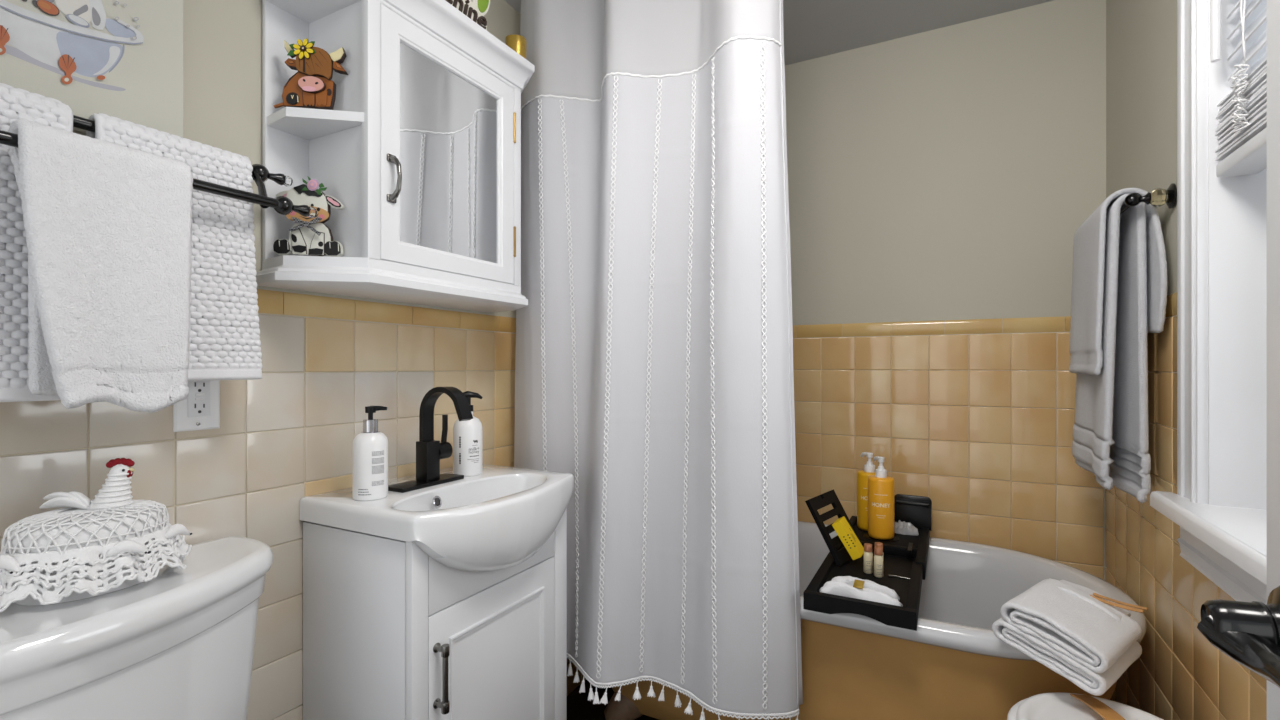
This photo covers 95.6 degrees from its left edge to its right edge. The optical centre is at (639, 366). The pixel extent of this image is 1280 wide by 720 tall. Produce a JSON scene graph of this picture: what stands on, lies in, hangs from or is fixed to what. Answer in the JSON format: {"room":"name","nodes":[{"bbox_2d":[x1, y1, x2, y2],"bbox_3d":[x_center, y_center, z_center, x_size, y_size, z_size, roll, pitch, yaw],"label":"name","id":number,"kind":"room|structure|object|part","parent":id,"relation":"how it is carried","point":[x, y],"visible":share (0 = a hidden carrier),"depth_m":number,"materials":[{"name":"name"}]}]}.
{"room":"bathroom","nodes":[
{"label":"bathroom","id":0,"kind":"room"},
{"bbox_2d":[0,0,585,719],"bbox_3d":[-0.724,0.025,1.167,0.121,2.163,2.888,0,0,28],"label":"wall","id":1,"kind":"structure","parent":0,"point":[285,436],"depth_m":1.09,"materials":[{"name":"beige tile"}]},
{"bbox_2d":[0,0,182,137],"bbox_3d":[-0.910,-0.629,0.670,0.020,0.568,0.656,0,0,28],"label":"picture","id":2,"kind":"object","parent":1,"relation":"attached to","point":[122,59],"visible":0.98,"depth_m":0.86,"materials":[{"name":"paper"}]},
{"bbox_2d":[0,115,316,217],"bbox_3d":[-0.791,-0.301,0.741,0.160,0.096,0.702,0,0,28],"label":"towel rack","id":3,"kind":"object","parent":1,"relation":"attached to","point":[283,205],"visible":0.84,"depth_m":0.94,"materials":[{"name":"black metal"}]},
{"bbox_2d":[0,83,72,401],"bbox_3d":[-0.832,-0.156,0.674,0.082,0.399,0.253,0,0,28],"label":"bath towel","id":4,"kind":"object","parent":3,"relation":"hanging from","point":[15,103],"visible":0.45,"depth_m":0.72,"materials":[{"name":"white fabric"}]},
{"bbox_2d":[7,119,192,412],"bbox_3d":[-0.696,-0.117,0.764,0.068,0.359,0.179,0,0,28],"label":"hand towel","id":5,"kind":"object","parent":3,"relation":"hanging from","point":[108,226],"visible":1,"depth_m":0.74,"materials":[{"name":"white fabric"}]},
{"bbox_3d":[-0.733,-0.269,0.710,0.016,0.016,0.572,0,0,28],"label":"rail","id":6,"kind":"part","parent":3,"relation":"part of","materials":[{"name":"black metal"}]},
{"bbox_3d":[-0.795,-0.334,0.743,0.016,0.016,0.572,0,0,28],"label":"rail","id":7,"kind":"part","parent":3,"relation":"part of","materials":[{"name":"black metal"}]},
{"bbox_2d":[86,113,262,380],"bbox_3d":[-0.712,-0.167,0.898,0.084,0.377,0.216,0,0,28],"label":"bath towel","id":8,"kind":"object","parent":3,"relation":"hanging from","point":[225,343],"visible":0.44,"depth_m":0.92,"materials":[{"name":"white fabric"}]},
{"bbox_2d":[173,380,219,431],"bbox_3d":[-0.749,0.051,0.984,0.009,0.113,0.068,0,0,28],"label":"wall outlet","id":9,"kind":"object","parent":1,"relation":"attached to","point":[200,410],"visible":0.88,"depth_m":0.98,"materials":[{"name":"white plastic"}]},
{"bbox_2d":[188,380,209,416],"bbox_3d":[-0.747,0.051,0.983,0.003,0.068,0.034,0,0,28],"label":"socket","id":10,"kind":"object","parent":9,"relation":"attached to","point":[199,391],"depth_m":0.98,"materials":[{"name":"white plastic"}]},
{"bbox_2d":[256,0,534,312],"bbox_3d":[-0.469,-0.446,1.281,0.225,0.594,0.656,0,0,28],"label":"upper cabinet","id":11,"kind":"object","parent":1,"relation":"attached to","point":[419,144],"visible":1,"depth_m":1.14,"materials":[{"name":"white paint"}]},
{"bbox_2d":[273,177,343,256],"bbox_3d":[-0.613,-0.278,1.074,0.120,0.146,0.025,0,0,-9],"label":"cow figurine","id":12,"kind":"object","parent":11,"relation":"on","point":[309,236],"visible":0.92,"depth_m":1.07,"materials":[{"name":"paint"}]},
{"bbox_2d":[301,177,326,194],"bbox_3d":[-0.599,-0.333,1.067,0.044,0.034,0.006,0,0,-9],"label":"flower","id":13,"kind":"object","parent":12,"relation":"on","point":[312,185],"depth_m":1.07,"materials":[{"name":"paint"}]},
{"bbox_2d":[273,38,347,109],"bbox_3d":[-0.608,-0.537,1.071,0.125,0.125,0.025,0,0,-9],"label":"cow figurine","id":14,"kind":"object","parent":11,"relation":"on","point":[312,86],"visible":0.99,"depth_m":1.07,"materials":[{"name":"paint"}]},
{"bbox_2d":[287,38,315,59],"bbox_3d":[-0.618,-0.580,1.059,0.048,0.039,0.005,0,0,-9],"label":"flower","id":15,"kind":"object","parent":14,"relation":"on","point":[304,50],"depth_m":1.06,"materials":[{"name":"paint"}]},
{"bbox_2d":[267,107,363,139],"bbox_3d":[-0.595,-0.456,1.067,0.182,0.018,0.088,0,0,28],"label":"shelf","id":16,"kind":"object","parent":11,"relation":"attached to","point":[288,123],"depth_m":1.07,"materials":[{"name":"white paint"}]},
{"bbox_3d":[-0.475,-0.174,1.284,0.211,0.049,0.628,0,0,28],"label":"moulding","id":17,"kind":"part","parent":11,"relation":"part of","materials":[{"name":"white paint"}]},
{"bbox_3d":[-0.459,-0.355,1.093,0.029,0.090,0.020,0,0,28],"label":"handle","id":18,"kind":"part","parent":11,"relation":"part of","materials":[{"name":"metal"}]},
{"bbox_3d":[-0.469,-0.711,1.281,0.225,0.066,0.656,0,0,28],"label":"crown moulding","id":19,"kind":"part","parent":11,"relation":"part of","materials":[{"name":"white paint"}]},
{"bbox_3d":[-0.402,-0.439,1.250,0.018,0.485,0.429,0,0,28],"label":"frame","id":20,"kind":"part","parent":11,"relation":"part of","materials":[{"name":"white paint"}]},
{"bbox_3d":[-0.402,-0.438,1.250,0.018,0.476,0.376,0,0,28],"label":"door","id":21,"kind":"part","parent":11,"relation":"part of","materials":[{"name":"white paint"}]},
{"bbox_2d":[400,42,497,263],"bbox_3d":[-0.403,-0.437,1.250,0.004,0.393,0.285,0,0,28],"label":"mirror","id":22,"kind":"object","parent":11,"relation":"attached to","point":[449,115],"depth_m":1.23,"materials":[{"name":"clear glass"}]},
{"bbox_2d":[446,0,489,29],"bbox_3d":[-0.419,-0.849,1.254,0.020,0.210,0.276,0,0,28],"label":"sign","id":23,"kind":"object","parent":11,"relation":"on","point":[475,10],"visible":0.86,"depth_m":1.32,"materials":[{"name":"paint"}]},
{"bbox_2d":[505,35,526,58],"bbox_3d":[-0.316,-0.788,1.483,0.052,0.089,0.052,0,0,2],"label":"pot","id":24,"kind":"object","parent":11,"relation":"on","point":[518,43],"visible":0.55,"depth_m":1.46,"materials":[{"name":"gold metal"}]},
{"bbox_2d":[567,680,658,719],"bbox_3d":[0.029,1.131,0.804,1.900,0.050,2.950,0,0,28],"label":"floor","id":25,"kind":"structure","parent":0,"point":[579,707],"depth_m":1.90,"materials":[{"name":"black"}]},
{"bbox_2d":[0,536,272,719],"bbox_3d":[-0.546,0.701,0.599,0.714,0.811,0.618,0,0,28],"label":"toilet","id":26,"kind":"object","parent":25,"relation":"on","point":[177,644],"visible":0.94,"depth_m":0.74,"materials":[{"name":"white ceramic"}]},
{"bbox_2d":[0,458,191,611],"bbox_3d":[-0.736,0.212,0.789,0.169,0.170,0.223,0,0,28],"label":"hen cover","id":27,"kind":"object","parent":26,"relation":"on","point":[112,541],"visible":1,"depth_m":0.75,"materials":[{"name":"white fabric"}]},
{"bbox_3d":[-0.752,0.546,0.708,0.208,0.350,0.580,0,0,28],"label":"tank","id":28,"kind":"part","parent":26,"relation":"part of","materials":[{"name":"white ceramic"}]},
{"bbox_2d":[303,508,566,719],"bbox_3d":[-0.409,0.701,1.272,0.337,0.812,0.462,0,0,28],"label":"vanity cabinet","id":29,"kind":"object","parent":25,"relation":"on","point":[392,631],"visible":0.77,"depth_m":1.10,"materials":[{"name":"white paint"}]},
{"bbox_2d":[300,464,573,571],"bbox_3d":[-0.388,0.336,1.258,0.388,0.161,0.468,0,0,28],"label":"sink","id":30,"kind":"object","parent":29,"relation":"in","point":[500,517],"visible":0.91,"depth_m":1.12,"materials":[{"name":"white ceramic"}]},
{"bbox_2d":[353,406,387,500],"bbox_3d":[-0.526,0.166,1.133,0.063,0.180,0.063,0,0,28],"label":"lotion bottle","id":31,"kind":"object","parent":30,"relation":"on","point":[370,446],"visible":1,"depth_m":1.11,"materials":[{"name":"white plastic"}]},
{"bbox_2d":[358,451,383,494],"bbox_3d":[-0.513,0.203,1.109,0.045,0.082,0.009,0,0,-28],"label":"print","id":32,"kind":"object","parent":31,"relation":"attached to","point":[370,463],"depth_m":1.11},
{"bbox_2d":[388,387,472,492],"bbox_3d":[-0.426,0.150,1.242,0.146,0.213,0.170,0,0,28],"label":"faucet","id":33,"kind":"object","parent":30,"relation":"on","point":[429,451],"visible":0.95,"depth_m":1.25,"materials":[{"name":"black metal"}]},
{"bbox_3d":[-0.465,0.252,1.263,0.056,0.008,0.170,0,0,28],"label":"plate","id":34,"kind":"part","parent":33,"relation":"part of","materials":[{"name":"black metal"}]},
{"bbox_3d":[-0.415,0.105,1.242,0.127,0.123,0.030,0,0,28],"label":"spout","id":35,"kind":"part","parent":33,"relation":"part of","materials":[{"name":"black metal"}]},
{"bbox_3d":[-0.446,0.158,1.298,0.037,0.098,0.036,0,0,28],"label":"lever","id":36,"kind":"part","parent":33,"relation":"part of","materials":[{"name":"black metal"}]},
{"bbox_2d":[453,391,482,476],"bbox_3d":[-0.409,0.157,1.380,0.067,0.198,0.067,0,0,28],"label":"soap bottle","id":37,"kind":"object","parent":30,"relation":"on","point":[467,435],"visible":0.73,"depth_m":1.35,"materials":[{"name":"white plastic"}]},
{"bbox_2d":[459,437,478,463],"bbox_3d":[-0.397,0.194,1.353,0.045,0.063,0.009,0,0,-23],"label":"label","id":38,"kind":"object","parent":37,"relation":"attached to","point":[468,446],"depth_m":1.35,"materials":[{"name":"white paper"}]},
{"bbox_3d":[-0.355,0.559,1.044,0.029,0.120,0.017,0,0,28],"label":"handle","id":39,"kind":"part","parent":29,"relation":"part of","materials":[{"name":"metal"}]},
{"bbox_3d":[-0.293,0.701,1.211,0.017,0.812,0.462,0,0,28],"label":"frame","id":40,"kind":"part","parent":29,"relation":"part of","materials":[{"name":"white paint"}]},
{"bbox_3d":[-0.296,0.388,1.206,0.017,0.114,0.377,0,0,28],"label":"false drawer","id":41,"kind":"part","parent":29,"relation":"part of","materials":[{"name":"white paint"}]},
{"bbox_3d":[-0.293,0.750,1.204,0.023,0.606,0.377,0,0,28],"label":"door","id":42,"kind":"part","parent":29,"relation":"part of","materials":[{"name":"white paint"}]},
{"bbox_2d":[604,521,1146,719],"bbox_3d":[0.458,0.816,1.641,1.489,0.582,0.704,0,0,28],"label":"bathtub","id":43,"kind":"object","parent":25,"relation":"on","point":[954,666],"visible":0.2,"depth_m":1.29,"materials":[{"name":"white ceramic"}]},
{"bbox_2d":[803,489,931,630],"bbox_3d":[0.596,0.433,1.519,0.284,0.181,0.707,0,0,28],"label":"tray","id":44,"kind":"object","parent":43,"relation":"on","point":[903,555],"visible":0.74,"depth_m":1.44,"materials":[{"name":"black wood"}]},
{"bbox_2d":[832,516,863,559],"bbox_3d":[0.528,0.434,1.472,0.074,0.096,0.052,0,0,28],"label":"carton","id":45,"kind":"object","parent":44,"relation":"on","point":[852,544],"visible":0.95,"depth_m":1.46,"materials":[{"name":"yellow cardboard"}]},
{"bbox_2d":[819,576,902,606],"bbox_3d":[0.481,0.481,1.265,0.169,0.033,0.091,0,0,28],"label":"towel","id":46,"kind":"object","parent":44,"relation":"on","point":[847,586],"visible":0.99,"depth_m":1.25,"materials":[{"name":"white fabric"}]},
{"bbox_3d":[0.526,0.503,1.344,0.220,0.036,0.332,0,0,28],"label":"frame","id":47,"kind":"part","parent":44,"relation":"part of","materials":[{"name":"black wood"}]},
{"bbox_2d":[857,452,874,530],"bbox_3d":[0.691,0.374,1.747,0.071,0.230,0.071,0,0,28],"label":"pump bottle","id":48,"kind":"object","parent":44,"relation":"on","point":[869,468],"visible":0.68,"depth_m":1.73,"materials":[{"name":"plastic"}]},
{"bbox_2d":[863,543,872,573],"bbox_3d":[0.552,0.465,1.407,0.021,0.069,0.021,0,0,28],"label":"bottle","id":49,"kind":"object","parent":44,"relation":"on","point":[867,555],"visible":1,"depth_m":1.40,"materials":[{"name":"white plastic"}]},
{"bbox_2d":[874,546,882,577],"bbox_3d":[0.568,0.465,1.382,0.021,0.069,0.021,0,0,28],"label":"bottle","id":50,"kind":"object","parent":44,"relation":"on","point":[878,551],"visible":1,"depth_m":1.37,"materials":[{"name":"white plastic"}]},
{"bbox_2d":[874,542,882,554],"bbox_3d":[0.582,0.465,1.416,0.021,0.069,0.021,0,0,28],"label":"bottle","id":51,"kind":"object","parent":44,"relation":"on","point":[880,544],"visible":0.13,"depth_m":1.41,"materials":[{"name":"orange plastic"}]},
{"bbox_2d":[868,456,894,539],"bbox_3d":[0.691,0.374,1.665,0.071,0.230,0.071,0,0,28],"label":"pump bottle","id":52,"kind":"object","parent":44,"relation":"on","point":[881,487],"visible":1,"depth_m":1.64,"materials":[{"name":"orange plastic"}]},
{"bbox_2d":[872,494,889,517],"bbox_3d":[0.679,0.393,1.636,0.048,0.066,0.009,0,0,23],"label":"print","id":53,"kind":"object","parent":52,"relation":"attached to","point":[880,502],"depth_m":1.63},
{"bbox_3d":[0.691,0.502,1.648,0.224,0.043,0.390,0,0,28],"label":"frame","id":54,"kind":"part","parent":44,"relation":"part of","materials":[{"name":"black wood"}]},
{"bbox_2d":[888,575,909,579],"bbox_3d":[0.611,0.496,1.371,0.049,0.006,0.011,0,0,20],"label":"stick","id":55,"kind":"object","parent":44,"relation":"on","point":[888,575],"visible":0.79,"depth_m":1.37,"materials":[{"name":"metal"}]},
{"bbox_2d":[895,520,918,535],"bbox_3d":[0.780,0.472,1.710,0.075,0.034,0.048,0,0,28],"label":"packet","id":56,"kind":"object","parent":44,"relation":"on","point":[904,528],"visible":0.96,"depth_m":1.70,"materials":[{"name":"white plastic"}]},
{"bbox_2d":[798,521,1146,660],"bbox_3d":[0.458,0.714,1.641,1.489,0.378,0.704,0,0,28],"label":"basin","id":57,"kind":"object","parent":43,"relation":"in","point":[965,588],"depth_m":1.53,"materials":[{"name":"white ceramic"}]},
{"bbox_2d":[992,578,1147,695],"bbox_3d":[0.804,0.488,1.084,0.216,0.122,0.186,0,0,-35],"label":"folded towel","id":58,"kind":"object","parent":43,"relation":"on","point":[1090,642],"depth_m":1.04,"materials":[{"name":"white fabric"}]},
{"bbox_3d":[0.891,0.441,1.084,0.018,0.013,0.084,0,0,-44],"label":"wooden strip","id":59,"kind":"part","parent":58,"relation":"part of","materials":[{"name":"orange wood"}]},
{"bbox_2d":[1007,692,1163,719],"bbox_3d":[0.757,0.838,0.924,0.292,0.536,0.292,0,0,28],"label":"pail","id":60,"kind":"object","parent":25,"relation":"on","point":[1054,705],"visible":1,"depth_m":1.00,"materials":[{"name":"white plastic"}]},
{"bbox_2d":[504,0,1053,64],"bbox_3d":[0.029,-1.081,0.804,1.900,0.050,2.950,0,0,28],"label":"ceiling","id":61,"kind":"structure","parent":0,"point":[813,29],"depth_m":1.76,"materials":[{"name":"paint"}]},
{"bbox_2d":[514,0,802,719],"bbox_3d":[-0.022,-0.129,1.433,0.811,1.863,0.194,0,0,28],"label":"shower curtain","id":62,"kind":"object","parent":61,"relation":"hanging from","point":[654,347],"visible":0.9,"depth_m":1.40,"materials":[{"name":"white fabric"}]},
{"bbox_3d":[-0.017,-0.885,1.462,0.742,0.344,0.129,0,0,30],"label":"sheer panel","id":63,"kind":"part","parent":62,"relation":"part of","materials":[{"name":"white fabric"}]},
{"bbox_3d":[-0.023,-0.714,1.449,0.748,0.008,0.120,0,0,28],"label":"seam cord","id":64,"kind":"part","parent":62,"relation":"part of","materials":[{"name":"white fabric"}]},
{"bbox_2d":[785,0,1105,579],"bbox_3d":[0.694,0.025,1.994,1.817,2.163,0.101,0,0,28],"label":"wall","id":65,"kind":"structure","parent":0,"point":[942,182],"depth_m":1.79,"materials":[{"name":"grey paint"}]},
{"bbox_2d":[1105,0,1266,719],"bbox_3d":[0.744,0.025,0.392,0.171,2.163,2.888,0,0,28],"label":"wall","id":66,"kind":"structure","parent":0,"point":[1178,674],"depth_m":1.22,"materials":[{"name":"grey paint"}]},
{"bbox_2d":[1120,183,1176,214],"bbox_3d":[1.130,-0.334,1.383,0.074,0.048,0.570,0,0,28],"label":"towel rail","id":67,"kind":"object","parent":66,"relation":"attached to","point":[1158,197],"visible":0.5,"depth_m":1.14,"materials":[{"name":"black metal"}]},
{"bbox_2d":[1072,193,1150,502],"bbox_3d":[1.075,-0.039,1.341,0.086,0.632,0.361,0,0,28],"label":"bath towel","id":68,"kind":"object","parent":67,"relation":"hanging from","point":[1110,442],"visible":0.77,"depth_m":1.23,"materials":[{"name":"white fabric"}]},
{"bbox_2d":[1069,188,1167,374],"bbox_3d":[1.062,-0.175,1.310,0.107,0.387,0.369,0,0,28],"label":"hand towel","id":69,"kind":"object","parent":67,"relation":"hanging from","point":[1087,296],"visible":0.66,"depth_m":1.23,"materials":[{"name":"white fabric"}]},
{"bbox_3d":[1.109,-0.334,1.395,0.012,0.012,0.522,0,0,28],"label":"rail","id":70,"kind":"part","parent":67,"relation":"part of","materials":[{"name":"black metal"}]},
{"bbox_2d":[1150,0,1266,603],"bbox_3d":[0.840,-0.294,0.635,0.228,1.269,0.907,0,0,28],"label":"window","id":71,"kind":"structure","parent":66,"relation":"in","point":[1219,505],"depth_m":0.96,"materials":[{"name":"white"}]},
{"bbox_3d":[0.964,-0.319,1.011,0.025,1.130,0.081,0,0,28],"label":"casing","id":72,"kind":"part","parent":71,"relation":"part of","materials":[{"name":"white wood"}]},
{"bbox_3d":[0.836,0.244,0.637,0.218,0.027,0.907,0,0,28],"label":"sill","id":73,"kind":"part","parent":71,"relation":"part of","materials":[{"name":"white wood"}]},
{"bbox_2d":[1210,0,1266,177],"bbox_3d":[0.808,-0.571,0.648,0.071,0.522,0.688,0,0,28],"label":"window blind","id":74,"kind":"object","parent":71,"relation":"attached to","point":[1242,130],"visible":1,"depth_m":0.88,"materials":[{"name":"white plastic"}]},
{"bbox_3d":[0.888,-0.581,0.859,0.014,0.466,0.029,0,0,28],"label":"lift cord","id":75,"kind":"part","parent":74,"relation":"part of","materials":[{"name":"white fabric"}]},
{"bbox_3d":[0.813,-0.322,0.645,0.052,0.024,0.680,0,0,28],"label":"rail","id":76,"kind":"part","parent":74,"relation":"part of","materials":[{"name":"white plastic"}]},
{"bbox_2d":[1197,0,1279,719],"bbox_3d":[0.271,0.086,0.083,0.089,2.020,0.800,0,0,28],"label":"door","id":77,"kind":"structure","parent":66,"relation":"in","point":[1248,633],"depth_m":0.42,"materials":[{"name":"white wood"}]},
{"bbox_3d":[0.400,0.177,0.363,0.056,0.062,0.137,0,0,28],"label":"lever handle","id":78,"kind":"part","parent":77,"relation":"part of","materials":[{"name":"black metal"}]}
]}

